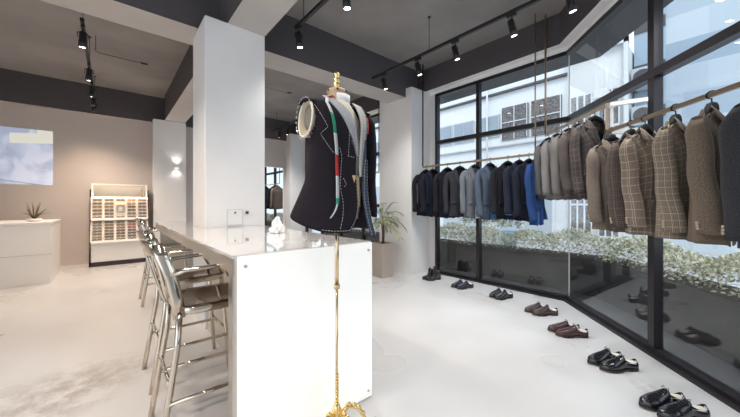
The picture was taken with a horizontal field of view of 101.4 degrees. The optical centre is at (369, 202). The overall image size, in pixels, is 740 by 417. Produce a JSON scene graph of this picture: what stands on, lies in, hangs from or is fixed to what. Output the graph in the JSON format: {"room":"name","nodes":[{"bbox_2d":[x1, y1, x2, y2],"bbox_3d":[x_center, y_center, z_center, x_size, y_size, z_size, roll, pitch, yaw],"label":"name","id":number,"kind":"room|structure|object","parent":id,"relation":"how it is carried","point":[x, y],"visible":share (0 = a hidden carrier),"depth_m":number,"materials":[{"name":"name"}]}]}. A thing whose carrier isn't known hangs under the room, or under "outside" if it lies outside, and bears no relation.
{"room":"clothing store","nodes":[
{"label":"clothing store","id":0,"kind":"room"},
{"bbox_2d":[0,102,311,265],"bbox_3d":[-5.231,-0.615,7.434,8.500,3.850,0.200,0,0,-41],"label":"wall","id":1,"kind":"structure","parent":0,"point":[88,149],"depth_m":6.48,"materials":[{"name":"paint"}]},
{"bbox_2d":[0,126,52,184],"bbox_3d":[-7.262,-0.915,5.562,2.000,1.100,0.006,0,0,-41],"label":"projection screen","id":2,"kind":"object","parent":1,"relation":"attached to","point":[26,155],"visible":1,"depth_m":5.97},
{"bbox_2d":[265,166,282,226],"bbox_3d":[-2.997,0.085,9.145,0.760,2.350,0.100,0,0,-41],"label":"wall mirror","id":3,"kind":"object","parent":1,"relation":"attached to","point":[273,175],"visible":0.36,"depth_m":9.15,"materials":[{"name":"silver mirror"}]},
{"bbox_2d":[297,0,613,134],"bbox_3d":[1.233,-2.330,4.893,3.127,0.420,12.073,0,0,-21],"label":"ceiling beam","id":4,"kind":"structure","parent":1,"relation":"attached to","point":[563,28],"depth_m":4.55,"materials":[{"name":"grey paint"}]},
{"bbox_2d":[370,0,739,404],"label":"window","id":5,"kind":"structure","parent":1,"relation":"in","point":[657,69],"depth_m":2.65,"materials":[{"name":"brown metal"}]},
{"bbox_2d":[581,108,603,126],"bbox_3d":[2.235,-0.840,3.010,0.332,0.204,0.060,0,0,-5],"label":"clothes hanger","id":6,"kind":"object","parent":5,"relation":"hanging from","point":[595,117],"visible":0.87,"depth_m":2.99,"materials":[{"name":"black plastic"}]},
{"bbox_2d":[596,127,618,147],"bbox_3d":[2.204,-0.590,2.765,0.332,0.204,0.060,0,0,-7],"label":"clothes hanger","id":7,"kind":"object","parent":5,"relation":"hanging from","point":[611,137],"visible":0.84,"depth_m":2.74,"materials":[{"name":"black wood"}]},
{"bbox_2d":[586,139,612,231],"bbox_3d":[2.205,-0.159,2.755,0.441,0.842,0.212,0,0,-12],"label":"suit jacket","id":8,"kind":"object","parent":7,"relation":"hanging from","point":[596,160],"visible":0.48,"depth_m":2.71,"materials":[{"name":"brown fabric"}]},
{"bbox_2d":[620,120,635,141],"bbox_3d":[2.176,-0.590,2.526,0.332,0.204,0.060,0,0,-23],"label":"clothes hanger","id":9,"kind":"object","parent":5,"relation":"hanging from","point":[630,131],"visible":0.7,"depth_m":2.49,"materials":[{"name":"black wood"}]},
{"bbox_2d":[606,132,630,231],"bbox_3d":[2.179,-0.159,2.517,0.439,0.842,0.211,0,0,-20],"label":"suit jacket","id":10,"kind":"object","parent":9,"relation":"hanging from","point":[616,206],"visible":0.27,"depth_m":2.45,"materials":[{"name":"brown fabric"}]},
{"bbox_2d":[635,115,652,137],"bbox_3d":[2.159,-0.590,2.377,0.332,0.204,0.060,0,0,-25],"label":"clothes hanger","id":11,"kind":"object","parent":5,"relation":"hanging from","point":[646,127],"visible":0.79,"depth_m":2.35,"materials":[{"name":"black plastic"}]},
{"bbox_2d":[619,128,656,236],"bbox_3d":[2.163,-0.159,2.370,0.471,0.842,0.214,0,0,-23],"label":"suit jacket","id":12,"kind":"object","parent":11,"relation":"hanging from","point":[635,154],"visible":0.66,"depth_m":2.27,"materials":[{"name":"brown fabric"}]},
{"bbox_2d":[669,103,681,127],"bbox_3d":[2.127,-0.590,2.109,0.332,0.204,0.060,0,0,-35],"label":"clothes hanger","id":13,"kind":"object","parent":5,"relation":"hanging from","point":[672,120],"visible":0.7,"depth_m":2.07,"materials":[{"name":"black plastic"}]},
{"bbox_2d":[652,117,688,239],"bbox_3d":[2.134,-0.159,2.099,0.477,0.842,0.217,0,0,-35],"label":"suit jacket","id":14,"kind":"object","parent":13,"relation":"hanging from","point":[669,151],"visible":0.78,"depth_m":1.99,"materials":[{"name":"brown fabric"}]},
{"bbox_2d":[704,90,719,117],"bbox_3d":[2.099,-0.590,1.861,0.332,0.204,0.060,0,0,-34],"label":"clothes hanger","id":15,"kind":"object","parent":5,"relation":"hanging from","point":[708,109],"visible":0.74,"depth_m":1.82,"materials":[{"name":"black plastic"}]},
{"bbox_2d":[685,106,736,246],"bbox_3d":[2.103,-0.159,1.855,0.478,0.842,0.216,0,0,-31],"label":"suit jacket","id":16,"kind":"object","parent":15,"relation":"hanging from","point":[705,215],"visible":0.7,"depth_m":1.75,"materials":[{"name":"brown fabric"}]},
{"bbox_3d":[1.022,-0.583,5.502,0.331,0.205,0.060,0,0,-14],"label":"clothes hanger","id":17,"kind":"object","parent":5,"relation":"hanging from","visible":0},
{"bbox_2d":[412,172,426,215],"bbox_3d":[1.024,-0.164,5.493,0.542,0.817,0.176,0,0,-14],"label":"suit jacket","id":18,"kind":"object","parent":17,"relation":"hanging from","point":[416,205],"visible":0.3,"depth_m":5.42,"materials":[{"name":"black fabric"}]},
{"bbox_3d":[1.119,-0.583,5.388,0.332,0.205,0.060,0,0,-23],"label":"clothes hanger","id":19,"kind":"object","parent":5,"relation":"hanging from","visible":0},
{"bbox_2d":[419,171,438,216],"bbox_3d":[1.123,-0.160,5.379,0.524,0.827,0.178,0,0,-22],"label":"suit jacket","id":20,"kind":"object","parent":19,"relation":"hanging from","point":[426,190],"visible":0.55,"depth_m":5.30,"materials":[{"name":"blue fabric"}]},
{"bbox_3d":[1.320,-0.583,5.152,0.331,0.205,0.060,0,0,-18],"label":"clothes hanger","id":21,"kind":"object","parent":5,"relation":"hanging from","visible":0},
{"bbox_2d":[433,170,454,218],"bbox_3d":[1.323,-0.154,5.144,0.535,0.837,0.184,0,0,-18],"label":"suit jacket","id":22,"kind":"object","parent":21,"relation":"hanging from","point":[439,177],"visible":0.46,"depth_m":5.07,"materials":[{"name":"black fabric"}]},
{"bbox_3d":[1.476,-0.583,4.969,0.332,0.205,0.060,0,0,-5],"label":"clothes hanger","id":23,"kind":"object","parent":5,"relation":"hanging from","visible":0},
{"bbox_2d":[443,168,466,217],"bbox_3d":[1.477,-0.164,4.959,0.554,0.817,0.177,0,0,-5],"label":"suit jacket","id":24,"kind":"object","parent":23,"relation":"hanging from","point":[452,208],"visible":0.52,"depth_m":4.91,"materials":[{"name":"grey fabric"}]},
{"bbox_3d":[2.236,-0.583,4.080,0.331,0.205,0.060,0,0,-42],"label":"clothes hanger","id":25,"kind":"object","parent":5,"relation":"hanging from","visible":0},
{"bbox_2d":[524,162,547,225],"bbox_3d":[2.244,-0.134,4.072,0.526,0.877,0.165,0,0,-42],"label":"suit jacket","id":26,"kind":"object","parent":25,"relation":"hanging from","point":[535,206],"visible":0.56,"depth_m":3.94,"materials":[{"name":"blue fabric"}]},
{"bbox_3d":[2.363,-0.840,4.001,0.331,0.205,0.060,0,0,-18],"label":"clothes hanger","id":27,"kind":"object","parent":5,"relation":"hanging from","visible":0},
{"bbox_2d":[534,140,554,200],"bbox_3d":[2.366,-0.429,3.992,0.434,0.802,0.182,0,0,-18],"label":"suit jacket","id":28,"kind":"object","parent":27,"relation":"hanging from","point":[537,156],"visible":0.21,"depth_m":3.93,"materials":[{"name":"grey fabric"}]},
{"bbox_3d":[2.334,-0.840,3.773,0.331,0.205,0.060,0,0,-16],"label":"clothes hanger","id":29,"kind":"object","parent":5,"relation":"hanging from","visible":0},
{"bbox_2d":[540,136,566,199],"bbox_3d":[2.336,-0.429,3.764,0.445,0.802,0.180,0,0,-16],"label":"suit jacket","id":30,"kind":"object","parent":29,"relation":"hanging from","point":[545,151],"visible":0.28,"depth_m":3.71,"materials":[{"name":"grey fabric"}]},
{"bbox_3d":[2.299,-0.840,3.506,0.332,0.205,0.060,0,0,-17],"label":"clothes hanger","id":31,"kind":"object","parent":5,"relation":"hanging from","visible":0},
{"bbox_2d":[550,131,578,199],"bbox_3d":[2.302,-0.429,3.495,0.451,0.802,0.176,0,0,-17],"label":"suit jacket","id":32,"kind":"object","parent":31,"relation":"hanging from","point":[556,189],"visible":0.25,"depth_m":3.44,"materials":[{"name":"fabric"}]},
{"bbox_3d":[2.058,-0.590,1.513,0.331,0.205,0.060,0,0,5],"label":"clothes hanger","id":33,"kind":"object","parent":5,"relation":"hanging from","visible":0},
{"bbox_2d":[718,103,739,248],"bbox_3d":[2.058,-0.159,1.502,0.493,0.842,0.216,0,0,4],"label":"suit jacket","id":34,"kind":"object","parent":33,"relation":"hanging from","point":[729,128],"visible":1,"depth_m":1.54,"materials":[{"name":"grey fabric"}]},
{"bbox_2d":[193,15,264,328],"bbox_3d":[-1.671,-0.325,3.584,0.634,3.270,0.600,0,0,-41],"label":"wall column","id":35,"kind":"structure","parent":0,"point":[228,59],"depth_m":3.34,"materials":[{"name":"white paint"}]},
{"bbox_2d":[227,209,242,225],"bbox_3d":[-1.486,0.158,3.337,0.165,0.175,0.015,0,0,-41],"label":"access panel","id":36,"kind":"object","parent":35,"relation":"attached to","point":[234,216],"visible":1,"depth_m":3.33,"materials":[{"name":"white plastic"}]},
{"bbox_2d":[0,0,565,122],"bbox_3d":[-1.381,-2.640,2.864,8.420,0.200,12.150,0,0,-41],"label":"ceiling","id":37,"kind":"structure","parent":0,"point":[38,37],"depth_m":4.71,"materials":[{"name":"grey paint"}]},
{"bbox_2d":[80,17,96,102],"bbox_3d":[-4.476,-2.296,4.856,0.044,0.487,3.800,0,0,-41],"label":"track","id":38,"kind":"object","parent":37,"relation":"hanging from","point":[82,21],"visible":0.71,"depth_m":4.22,"materials":[{"name":"black metal"}]},
{"bbox_2d":[77,24,88,48],"bbox_3d":[-3.333,-1.927,3.518,0.100,0.251,0.088,0,0,12],"label":"track spotlight","id":39,"kind":"object","parent":38,"relation":"hanging from","point":[82,42],"visible":1,"depth_m":3.50,"materials":[{"name":"black metal"}]},
{"bbox_2d":[84,63,92,81],"bbox_3d":[-4.152,-1.927,4.476,0.100,0.251,0.088,0,0,12],"label":"track spotlight","id":40,"kind":"object","parent":38,"relation":"hanging from","point":[88,77],"visible":1,"depth_m":4.45,"materials":[{"name":"black metal"}]},
{"bbox_2d":[88,82,95,97],"bbox_3d":[-4.736,-1.927,5.160,0.100,0.251,0.088,0,0,12],"label":"track spotlight","id":41,"kind":"object","parent":38,"relation":"hanging from","point":[92,90],"visible":1,"depth_m":5.14,"materials":[{"name":"black metal"}]},
{"bbox_2d":[41,0,417,102],"bbox_3d":[-2.149,-2.250,3.517,7.700,0.580,0.460,0,0,-41],"label":"ceiling beam","id":42,"kind":"structure","parent":37,"relation":"attached to","point":[323,53],"depth_m":4.19,"materials":[{"name":"grey paint"}]},
{"bbox_2d":[165,0,297,122],"bbox_3d":[-0.929,-2.250,2.889,0.409,0.580,11.600,0,0,-41],"label":"ceiling beam","id":43,"kind":"structure","parent":37,"relation":"attached to","point":[259,17],"depth_m":3.40,"materials":[{"name":"grey paint"}]},
{"bbox_2d":[294,0,328,28],"bbox_3d":[0.580,-2.296,1.877,0.044,0.487,4.500,0,0,-41],"label":"track","id":44,"kind":"object","parent":37,"relation":"hanging from","point":[321,3],"visible":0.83,"depth_m":3.30,"materials":[{"name":"black metal"}]},
{"bbox_2d":[295,24,302,49],"bbox_3d":[-0.828,-1.927,3.526,0.101,0.252,0.088,0,0,12],"label":"track spotlight","id":45,"kind":"object","parent":44,"relation":"hanging from","point":[299,37],"visible":1,"depth_m":3.50,"materials":[{"name":"black metal"}]},
{"bbox_2d":[342,0,350,11],"bbox_3d":[-0.224,-1.927,2.819,0.101,0.252,0.088,0,0,12],"label":"track spotlight","id":46,"kind":"object","parent":44,"relation":"hanging from","point":[346,3],"visible":1,"depth_m":2.79,"materials":[{"name":"black metal"}]},
{"bbox_2d":[372,0,541,79],"bbox_3d":[1.795,-2.296,2.980,0.044,0.487,5.400,0,0,-41],"label":"track","id":47,"kind":"object","parent":37,"relation":"hanging from","point":[531,2],"visible":1,"depth_m":3.71,"materials":[{"name":"black metal"}]},
{"bbox_2d":[414,56,421,75],"bbox_3d":[0.685,-1.926,4.286,0.114,0.254,0.089,0,0,11],"label":"track spotlight","id":48,"kind":"object","parent":47,"relation":"hanging from","point":[417,65],"visible":1,"depth_m":4.26,"materials":[{"name":"black metal"}]},
{"bbox_2d":[451,38,459,60],"bbox_3d":[1.081,-1.926,3.822,0.114,0.254,0.089,0,0,11],"label":"track spotlight","id":49,"kind":"object","parent":47,"relation":"hanging from","point":[456,56],"visible":1,"depth_m":3.80,"materials":[{"name":"black metal"}]},
{"bbox_2d":[506,11,517,37],"bbox_3d":[1.542,-1.926,3.283,0.114,0.254,0.089,0,0,11],"label":"track spotlight","id":50,"kind":"object","parent":47,"relation":"hanging from","point":[513,33],"visible":1,"depth_m":3.26,"materials":[{"name":"black metal"}]},
{"bbox_2d":[566,0,577,13],"bbox_3d":[1.899,-1.926,2.864,0.114,0.254,0.089,0,0,11],"label":"track spotlight","id":51,"kind":"object","parent":47,"relation":"hanging from","point":[571,4],"visible":1,"depth_m":2.84,"materials":[{"name":"black metal"}]},
{"bbox_2d":[285,133,310,231],"bbox_3d":[-2.277,-0.405,9.595,0.700,3.430,0.350,0,0,-41],"label":"wall","id":52,"kind":"structure","parent":0,"point":[294,146],"depth_m":9.37,"materials":[{"name":"white paint"}]},
{"bbox_2d":[0,68,296,140],"bbox_3d":[-5.286,-2.235,7.190,7.700,0.610,0.100,0,0,-41],"label":"ceiling beam","id":53,"kind":"structure","parent":52,"relation":"attached to","point":[16,87],"depth_m":6.43,"materials":[{"name":"grey paint"}]},
{"bbox_2d":[0,262,739,416],"bbox_3d":[-1.495,1.370,2.767,8.120,0.120,12.150,0,0,-41],"label":"floor","id":54,"kind":"structure","parent":0,"point":[74,344],"depth_m":2.55,"materials":[{"name":"concrete"}]},
{"bbox_2d":[0,219,60,288],"bbox_3d":[-6.523,0.810,4.641,2.408,1.000,1.208,0,0,-41],"label":"reception desk","id":55,"kind":"object","parent":54,"relation":"on","point":[29,251],"visible":1,"depth_m":4.82,"materials":[{"name":"white"}]},
{"bbox_2d":[24,202,49,221],"bbox_3d":[-5.598,0.144,5.077,0.318,0.331,0.374,0,0,-41],"label":"plant","id":56,"kind":"object","parent":55,"relation":"on","point":[34,218],"visible":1,"depth_m":5.04,"materials":[{"name":"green plant"}]},
{"bbox_2d":[89,183,147,266],"bbox_3d":[-5.458,0.450,6.629,1.000,1.720,0.548,0,0,-41],"label":"display","id":57,"kind":"object","parent":54,"relation":"on","point":[104,252],"visible":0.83,"depth_m":6.52,"materials":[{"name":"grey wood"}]},
{"bbox_2d":[90,198,147,220],"bbox_3d":[-5.426,0.139,6.591,0.958,0.472,0.207,0,0,-40],"label":"tray","id":58,"kind":"object","parent":57,"relation":"on","point":[120,207],"depth_m":6.56,"materials":[{"name":"white"}]},
{"bbox_2d":[90,220,147,243],"bbox_3d":[-5.351,0.608,6.503,0.958,0.453,0.217,0,0,-40],"label":"tray","id":59,"kind":"object","parent":57,"relation":"on","point":[121,241],"depth_m":6.42,"materials":[{"name":"white"}]},
{"bbox_2d":[91,183,146,197],"bbox_3d":[-5.532,-0.260,6.716,0.940,0.300,0.320,0,0,-40],"label":"shelf","id":60,"kind":"object","parent":57,"relation":"attached to","point":[97,190],"depth_m":6.73,"materials":[{"name":"white wood"}]},
{"bbox_2d":[135,218,188,306],"bbox_3d":[-2.834,0.754,4.128,0.589,1.117,0.500,0,0,-41],"label":"bar stool","id":61,"kind":"object","parent":54,"relation":"on","point":[143,225],"visible":0.25,"depth_m":3.90,"materials":[{"name":"silver metal"}]},
{"bbox_2d":[152,119,185,241],"bbox_3d":[-4.890,-0.325,7.377,0.655,3.270,0.330,0,0,-41],"label":"wall pier","id":62,"kind":"object","parent":54,"relation":"on","point":[168,137],"visible":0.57,"depth_m":7.23,"materials":[{"name":"white paint"}]},
{"bbox_2d":[136,230,227,394],"bbox_3d":[-1.471,0.754,2.385,0.589,1.117,0.500,0,0,-42],"label":"bar stool","id":63,"kind":"object","parent":54,"relation":"on","point":[209,275],"visible":0.41,"depth_m":2.38,"materials":[{"name":"silver metal"}]},
{"bbox_2d":[139,238,228,416],"bbox_3d":[-1.026,0.754,1.833,0.589,1.117,0.500,0,0,-41],"label":"bar stool","id":64,"kind":"object","parent":54,"relation":"on","point":[194,300],"visible":0.76,"depth_m":1.66,"materials":[{"name":"silver metal"}]},
{"bbox_2d":[155,221,371,416],"bbox_3d":[-1.433,0.785,3.078,0.913,1.050,3.457,0,0,-41],"label":"counter","id":65,"kind":"object","parent":54,"relation":"on","point":[280,310],"depth_m":1.74,"materials":[{"name":"white paint"}]},
{"bbox_2d":[155,221,370,258],"bbox_3d":[-1.442,0.267,3.089,0.913,0.014,3.430,0,0,-40],"label":"countertop","id":66,"kind":"structure","parent":65,"relation":"on","point":[232,242],"depth_m":2.16,"materials":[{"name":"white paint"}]},
{"bbox_2d":[268,216,284,232],"bbox_3d":[-0.811,0.185,2.638,0.145,0.143,0.134,0,0,-11],"label":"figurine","id":67,"kind":"object","parent":65,"relation":"on","point":[277,226],"visible":1,"depth_m":2.61,"materials":[{"name":"white ceramic"}]},
{"bbox_2d":[307,72,365,416],"bbox_3d":[-0.150,0.283,1.687,0.394,2.046,0.337,0,0,-5],"label":"dress form","id":68,"kind":"object","parent":54,"relation":"on","point":[339,93],"visible":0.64,"depth_m":1.70,"materials":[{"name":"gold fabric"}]},
{"bbox_2d":[325,95,338,217],"bbox_3d":[-0.198,-0.255,1.576,0.070,0.660,0.159,0,0,-21],"label":"ribbon","id":69,"kind":"object","parent":68,"relation":"hanging from","point":[330,96],"visible":1,"depth_m":1.56,"materials":[{"name":"multicoloured fabric"}]},
{"bbox_2d":[290,95,376,237],"bbox_3d":[-0.181,-0.204,1.713,0.524,0.788,0.332,0,0,-41],"label":"vest","id":70,"kind":"object","parent":68,"relation":"on","point":[315,204],"visible":0.95,"depth_m":1.59,"materials":[{"name":"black fabric"}]},
{"bbox_2d":[360,202,406,278],"bbox_3d":[0.211,0.645,5.433,0.911,1.329,0.959,0,0,10],"label":"potted palm","id":71,"kind":"object","parent":54,"relation":"on","point":[382,251],"visible":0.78,"depth_m":5.34,"materials":[{"name":"green plant"}]},
{"bbox_2d":[380,86,429,274],"bbox_3d":[0.759,-0.405,6.079,0.750,3.430,0.860,0,0,-41],"label":"pier","id":72,"kind":"object","parent":54,"relation":"on","point":[401,119],"visible":0.57,"depth_m":5.72,"materials":[{"name":"white paint"}]},
{"bbox_2d":[426,267,440,280],"bbox_3d":[1.081,1.209,5.154,0.301,0.202,0.109,0,0,-28],"label":"boot","id":73,"kind":"object","parent":54,"relation":"on","point":[436,275],"visible":1,"depth_m":5.14,"materials":[{"name":"grey leather"}]},
{"bbox_2d":[457,280,473,289],"bbox_3d":[1.460,1.248,4.650,0.303,0.124,0.110,0,0,-25],"label":"shoe","id":74,"kind":"object","parent":54,"relation":"on","point":[464,285],"visible":1,"depth_m":4.62,"materials":[{"name":"grey leather"}]},
{"bbox_2d":[495,290,512,299],"bbox_3d":[1.832,1.248,4.152,0.303,0.124,0.110,0,0,-22],"label":"shoe","id":75,"kind":"object","parent":54,"relation":"on","point":[503,295],"visible":1,"depth_m":4.12,"materials":[{"name":"grey leather"}]},
{"bbox_2d":[524,301,548,312],"bbox_3d":[2.009,1.248,3.653,0.303,0.124,0.110,0,0,-4],"label":"shoe","id":76,"kind":"object","parent":54,"relation":"on","point":[530,308],"visible":0.68,"depth_m":3.63,"materials":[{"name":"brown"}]},
{"bbox_2d":[532,305,557,316],"bbox_3d":[2.046,1.248,3.546,0.303,0.124,0.110,0,0,-2],"label":"shoe","id":77,"kind":"object","parent":54,"relation":"on","point":[544,311],"visible":1,"depth_m":3.52,"materials":[{"name":"grey"}]},
{"bbox_2d":[547,319,579,331],"bbox_3d":[1.970,1.248,3.086,0.303,0.124,0.110,0,0,7],"label":"shoe","id":78,"kind":"object","parent":54,"relation":"on","point":[553,327],"visible":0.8,"depth_m":3.07,"materials":[{"name":"brown leather"}]},
{"bbox_2d":[555,323,588,337],"bbox_3d":[1.980,1.248,2.977,0.303,0.124,0.110,0,0,6],"label":"shoe","id":79,"kind":"object","parent":54,"relation":"on","point":[572,331],"visible":1,"depth_m":2.94,"materials":[{"name":"brown leather"}]},
{"bbox_2d":[587,347,621,365],"bbox_3d":[1.925,1.248,2.486,0.303,0.124,0.110,0,0,-7],"label":"shoe","id":80,"kind":"object","parent":54,"relation":"on","point":[595,358],"visible":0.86,"depth_m":2.46,"materials":[{"name":"grey leather"}]},
{"bbox_2d":[599,353,638,373],"bbox_3d":[1.951,1.248,2.380,0.303,0.124,0.110,0,0,-4],"label":"shoe","id":81,"kind":"object","parent":54,"relation":"on","point":[618,364],"visible":1,"depth_m":2.35,"materials":[{"name":"grey leather"}]},
{"bbox_2d":[638,385,684,411],"bbox_3d":[1.879,1.248,1.952,0.303,0.124,0.110,0,0,-5],"label":"shoe","id":82,"kind":"object","parent":54,"relation":"on","point":[652,400],"visible":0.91,"depth_m":1.93,"materials":[{"name":"grey leather"}]},
{"bbox_2d":[657,396,709,416],"bbox_3d":[1.902,1.248,1.844,0.303,0.124,0.110,0,0,-2],"label":"shoe","id":83,"kind":"object","parent":54,"relation":"on","point":[683,407],"visible":1,"depth_m":1.82,"materials":[{"name":"grey leather"}]},
{"bbox_2d":[430,95,434,268],"bbox_3d":[1.245,-0.372,5.833,0.130,3.365,0.145,0,0,-41],"label":"wall","id":84,"kind":"structure","parent":0,"point":[432,98],"depth_m":5.79,"materials":[{"name":"white paint"}]},
{"bbox_2d":[435,51,569,298],"bbox_3d":[1.983,-0.372,4.931,0.090,3.365,2.196,0,0,-41],"label":"window","id":85,"kind":"structure","parent":84,"relation":"in","point":[479,135],"depth_m":5.06,"materials":[{"name":"brown metal"}]},
{"bbox_2d":[372,0,673,123],"bbox_3d":[1.376,-2.095,4.939,3.045,0.050,12.154,0,0,-21],"label":"trim","id":86,"kind":"structure","parent":84,"relation":"attached to","point":[635,14],"depth_m":4.01,"materials":[{"name":"grey"}]},
{"bbox_2d":[441,273,739,412],"bbox_3d":[2.196,1.304,2.406,1.296,0.012,6.811,0,0,-6],"label":"trim","id":87,"kind":"structure","parent":84,"relation":"attached to","point":[725,400],"depth_m":2.67,"materials":[{"name":"brown metal"}]},
{"bbox_2d":[459,167,481,218],"bbox_3d":[1.654,-0.159,4.755,0.519,0.827,0.178,0,0,-14],"label":"suit jacket","id":88,"kind":"object","parent":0,"point":[467,200],"visible":0.52,"depth_m":4.69,"materials":[{"name":"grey fabric"}]},
{"bbox_2d":[474,165,499,219],"bbox_3d":[1.818,-0.154,4.563,0.532,0.837,0.180,0,0,-20],"label":"suit jacket","id":89,"kind":"object","parent":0,"point":[482,177],"visible":0.56,"depth_m":4.49,"materials":[{"name":"blue fabric"}]},
{"bbox_2d":[490,164,510,219],"bbox_3d":[1.990,-0.164,4.364,0.545,0.817,0.171,0,0,-10],"label":"suit jacket","id":90,"kind":"object","parent":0,"point":[497,197],"visible":0.42,"depth_m":4.31,"materials":[{"name":"black fabric"}]},
{"bbox_2d":[503,162,520,220],"bbox_3d":[2.096,-0.159,4.239,0.518,0.827,0.161,0,0,-19],"label":"suit jacket","id":91,"kind":"object","parent":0,"point":[507,173],"visible":0.3,"depth_m":4.17,"materials":[{"name":"blue fabric"}]},
{"bbox_2d":[512,161,544,221],"bbox_3d":[2.179,-0.154,4.144,0.512,0.837,0.167,0,0,-20],"label":"suit jacket","id":92,"kind":"object","parent":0,"point":[519,191],"visible":0.48,"depth_m":4.07,"materials":[{"name":"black fabric"}]},
{"bbox_2d":[558,126,587,199],"bbox_3d":[2.276,-0.429,3.296,0.463,0.802,0.189,0,0,-14],"label":"suit jacket","id":93,"kind":"object","parent":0,"point":[563,147],"visible":0.37,"depth_m":3.24,"materials":[{"name":"beige fabric"}]},
{"bbox_2d":[569,119,615,197],"bbox_3d":[2.236,-0.429,2.994,0.492,0.802,0.187,0,0,-4],"label":"suit jacket","id":94,"kind":"object","parent":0,"point":[584,138],"visible":0.48,"depth_m":2.96,"materials":[{"name":"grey fabric"}]},
{"label":"outside","id":95,"kind":"structure","parent":0,"visible":0},
{"bbox_2d":[312,228,739,287],"bbox_3d":[6.424,1.530,14.035,32.000,0.160,31.000,0,0,-41],"label":"street","id":96,"kind":"structure","parent":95,"point":[710,255],"depth_m":8.88,"materials":[{"name":"grey asphalt"}]},
{"bbox_2d":[460,218,475,240],"bbox_3d":[3.901,0.894,11.745,0.838,1.112,0.922,0,0,-41],"label":"potted shrub","id":97,"kind":"object","parent":96,"relation":"on","point":[466,219],"visible":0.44,"depth_m":11.62,"materials":[{"name":"green plant"}]},
{"bbox_2d":[464,227,475,240],"bbox_3d":[3.904,1.200,11.751,0.540,0.500,0.526,0,0,-40],"label":"hedge","id":98,"kind":"object","parent":97,"relation":"on","point":[469,227],"depth_m":11.61,"materials":[{"name":"white"}]},
{"bbox_2d":[372,67,567,244],"bbox_3d":[4.134,-3.550,17.340,5.190,10.000,14.000,0,0,-41],"label":"building","id":99,"kind":"structure","parent":96,"relation":"on","point":[513,104],"depth_m":11.99,"materials":[{"name":"white"}]},
{"bbox_2d":[482,219,500,243],"bbox_3d":[4.339,0.882,10.962,0.842,1.137,0.877,0,0,-41],"label":"potted shrub","id":100,"kind":"object","parent":96,"relation":"on","point":[483,220],"visible":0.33,"depth_m":10.78,"materials":[{"name":"green plant"}]},
{"bbox_2d":[483,229,496,243],"bbox_3d":[4.336,1.200,10.937,0.540,0.500,0.526,0,0,-40],"label":"hedge","id":101,"kind":"object","parent":100,"relation":"on","point":[487,229],"depth_m":10.77,"materials":[{"name":"white"}]},
{"bbox_2d":[497,219,523,245],"bbox_3d":[4.720,0.884,10.236,0.865,1.133,0.852,0,0,-41],"label":"potted shrub","id":102,"kind":"object","parent":96,"relation":"on","point":[502,222],"visible":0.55,"depth_m":10.06,"materials":[{"name":"green plant"}]},
{"bbox_2d":[502,231,516,245],"bbox_3d":[4.704,1.200,10.198,0.540,0.500,0.526,0,0,-40],"label":"hedge","id":103,"kind":"object","parent":102,"relation":"on","point":[507,232],"depth_m":10.05,"materials":[{"name":"green plant"}]},
{"bbox_2d":[570,35,633,249],"bbox_3d":[8.762,-1.800,11.021,4.160,6.500,1.620,0,0,-41],"label":"building","id":104,"kind":"structure","parent":96,"relation":"on","point":[586,77],"depth_m":9.81,"materials":[{"name":"white"}]},
{"bbox_2d":[593,67,609,99],"bbox_3d":[7.173,-3.641,9.315,0.808,1.002,0.350,0,0,-41],"label":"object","id":105,"kind":"object","parent":104,"relation":"attached to","point":[599,93],"visible":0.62,"depth_m":9.14,"materials":[{"name":"white"}]},
{"bbox_2d":[634,0,739,253],"bbox_3d":[14.471,-5.550,6.415,4.060,14.000,12.960,0,0,-41],"label":"building","id":106,"kind":"structure","parent":96,"relation":"on","point":[686,23],"depth_m":8.99,"materials":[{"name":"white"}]},
{"bbox_2d":[631,104,647,127],"bbox_3d":[8.746,-2.723,9.600,0.610,0.655,0.640,0,0,-41],"label":"air conditioner","id":107,"kind":"object","parent":106,"relation":"attached to","point":[637,112],"visible":0.43,"depth_m":9.51,"materials":[{"name":"grey metal"}]},
{"bbox_2d":[633,107,647,120],"bbox_3d":[8.493,-2.750,9.450,0.030,0.460,0.460,0,0,-40],"label":"fan grille","id":108,"kind":"object","parent":107,"relation":"attached to","point":[638,112],"depth_m":9.49,"materials":[{"name":"grey"}]},
{"bbox_2d":[631,66,647,93],"bbox_3d":[8.746,-3.922,9.600,0.610,0.655,0.640,0,0,-41],"label":"air conditioner","id":109,"kind":"object","parent":106,"relation":"attached to","point":[637,72],"visible":0.35,"depth_m":9.54,"materials":[{"name":"grey"}]},
{"bbox_2d":[633,68,647,78],"bbox_3d":[8.493,-3.950,9.450,0.030,0.460,0.460,0,0,-40],"label":"fan grille","id":110,"kind":"object","parent":109,"relation":"attached to","point":[637,72],"depth_m":9.51,"materials":[{"name":"grey metal"}]},
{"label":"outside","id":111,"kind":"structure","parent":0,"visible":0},
{"bbox_2d":[440,267,739,392],"bbox_3d":[2.012,1.380,4.721,4.137,0.100,13.647,0,0,-21],"label":"terrace","id":112,"kind":"object","parent":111,"point":[717,368],"depth_m":2.93,"materials":[{"name":"grey concrete"}]},
{"bbox_2d":[440,238,475,273],"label":"planter","id":113,"kind":"object","parent":112,"relation":"on","point":[454,254],"depth_m":5.99,"materials":[{"name":"concrete"}]},
{"bbox_2d":[482,243,647,321],"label":"planter","id":114,"kind":"object","parent":112,"relation":"on","point":[625,287],"depth_m":4.47,"materials":[{"name":"concrete"}]},
{"bbox_2d":[352,219,739,297],"bbox_3d":[1.944,0.587,5.178,2.984,0.445,11.318,0,0,-22],"label":"hedge","id":115,"kind":"object","parent":114,"relation":"on","point":[705,265],"visible":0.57,"depth_m":3.92,"materials":[{"name":"green plant"}]},
{"bbox_2d":[663,268,739,367],"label":"planter","id":116,"kind":"object","parent":112,"relation":"on","point":[704,318],"depth_m":2.75,"materials":[{"name":"concrete"}]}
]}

